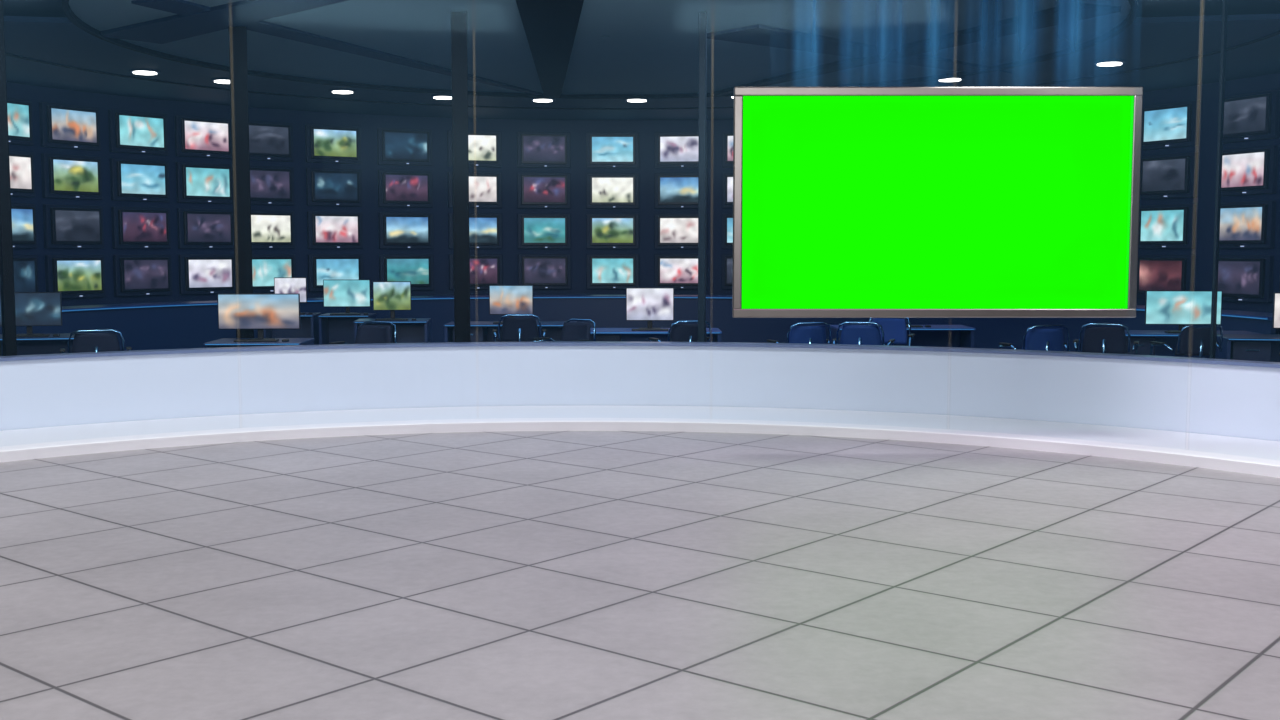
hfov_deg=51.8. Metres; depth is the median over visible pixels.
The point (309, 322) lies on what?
desk
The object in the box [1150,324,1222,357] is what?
office chair
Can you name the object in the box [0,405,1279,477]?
base
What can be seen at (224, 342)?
desk
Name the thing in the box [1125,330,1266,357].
desk
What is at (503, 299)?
desktop monitor
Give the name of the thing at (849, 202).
tv
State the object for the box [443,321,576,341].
desk
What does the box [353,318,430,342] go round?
desk
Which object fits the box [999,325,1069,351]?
office chair
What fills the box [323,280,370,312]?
desktop monitor
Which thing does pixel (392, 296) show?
desktop monitor
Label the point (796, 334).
office chair
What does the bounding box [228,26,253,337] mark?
window mullion
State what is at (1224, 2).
window mullion
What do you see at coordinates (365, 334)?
office chair
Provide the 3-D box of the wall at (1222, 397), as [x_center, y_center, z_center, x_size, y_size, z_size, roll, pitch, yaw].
[-0.500,0.642,8.283,16.320,0.745,11.217,0,5,0]
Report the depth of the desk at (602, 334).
15.76 m
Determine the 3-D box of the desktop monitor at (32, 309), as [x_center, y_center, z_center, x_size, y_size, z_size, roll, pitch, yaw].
[-6.865,-0.517,14.816,0.700,0.488,0.200,-1,5,-14]
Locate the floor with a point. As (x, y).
(502, 575)
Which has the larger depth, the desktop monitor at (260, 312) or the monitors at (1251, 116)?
the monitors at (1251, 116)
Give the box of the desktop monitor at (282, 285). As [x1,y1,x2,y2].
[274,277,306,312]
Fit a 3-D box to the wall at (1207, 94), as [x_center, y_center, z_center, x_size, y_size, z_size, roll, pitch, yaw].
[-0.400,-2.071,19.444,19.600,4.300,11.502,0,5,0]
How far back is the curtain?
12.24 m
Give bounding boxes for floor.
[0,431,1279,719]
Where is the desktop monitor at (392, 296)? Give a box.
[373,281,410,318]
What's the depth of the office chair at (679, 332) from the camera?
14.65 m
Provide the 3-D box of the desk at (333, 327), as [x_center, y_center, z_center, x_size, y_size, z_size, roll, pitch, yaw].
[-4.400,-0.333,19.889,0.760,0.762,0.754,0,5,-3]
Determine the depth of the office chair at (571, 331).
14.96 m
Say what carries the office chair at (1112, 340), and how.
on the floor
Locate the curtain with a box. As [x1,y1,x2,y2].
[806,0,1112,79]
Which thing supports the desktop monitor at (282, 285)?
on the desk at (309, 322)
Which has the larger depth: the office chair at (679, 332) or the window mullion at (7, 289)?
the office chair at (679, 332)
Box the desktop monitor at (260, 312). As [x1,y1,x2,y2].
[217,294,300,338]
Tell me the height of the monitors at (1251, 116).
2.940 m
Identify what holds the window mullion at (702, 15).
on the floor
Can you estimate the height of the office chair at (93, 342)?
0.922 m
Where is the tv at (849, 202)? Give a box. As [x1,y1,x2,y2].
[732,87,1142,317]
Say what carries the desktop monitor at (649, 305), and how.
on the desk at (602, 334)
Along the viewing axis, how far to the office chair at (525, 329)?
16.12 m
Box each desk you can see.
[0,333,90,355]
[203,338,314,347]
[264,313,320,344]
[318,313,376,344]
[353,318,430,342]
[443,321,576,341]
[590,328,721,341]
[830,325,975,347]
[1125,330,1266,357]
[1215,334,1279,361]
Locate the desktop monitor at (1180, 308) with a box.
[1144,290,1221,330]
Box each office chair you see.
[60,329,131,352]
[329,321,396,344]
[492,314,546,341]
[533,319,595,341]
[649,320,711,341]
[767,322,831,343]
[832,322,894,345]
[867,318,914,345]
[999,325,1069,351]
[1073,323,1138,354]
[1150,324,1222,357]
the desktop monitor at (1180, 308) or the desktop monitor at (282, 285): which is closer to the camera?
the desktop monitor at (1180, 308)
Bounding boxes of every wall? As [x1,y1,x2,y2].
[0,341,1279,440]
[6,73,1279,312]
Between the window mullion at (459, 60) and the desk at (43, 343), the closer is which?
the window mullion at (459, 60)
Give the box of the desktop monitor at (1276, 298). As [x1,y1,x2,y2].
[1272,293,1279,328]
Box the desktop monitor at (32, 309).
[0,292,61,334]
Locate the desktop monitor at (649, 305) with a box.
[626,288,673,328]
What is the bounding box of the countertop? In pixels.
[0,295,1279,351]
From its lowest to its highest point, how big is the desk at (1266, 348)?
0.762 m
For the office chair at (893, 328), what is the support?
on the floor
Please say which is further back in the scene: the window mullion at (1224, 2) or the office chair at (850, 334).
the office chair at (850, 334)
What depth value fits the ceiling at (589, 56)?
16.51 m
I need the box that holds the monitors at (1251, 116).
[0,90,1279,302]
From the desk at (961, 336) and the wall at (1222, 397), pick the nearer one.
the wall at (1222, 397)
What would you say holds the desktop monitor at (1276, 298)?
on the desk at (1266, 348)
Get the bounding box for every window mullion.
[0,0,16,355]
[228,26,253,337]
[451,11,470,341]
[698,12,706,341]
[1210,0,1227,358]
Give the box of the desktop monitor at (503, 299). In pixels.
[489,285,532,321]
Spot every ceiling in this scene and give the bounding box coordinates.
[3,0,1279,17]
[4,0,1279,119]
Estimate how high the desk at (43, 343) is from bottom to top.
0.762 m

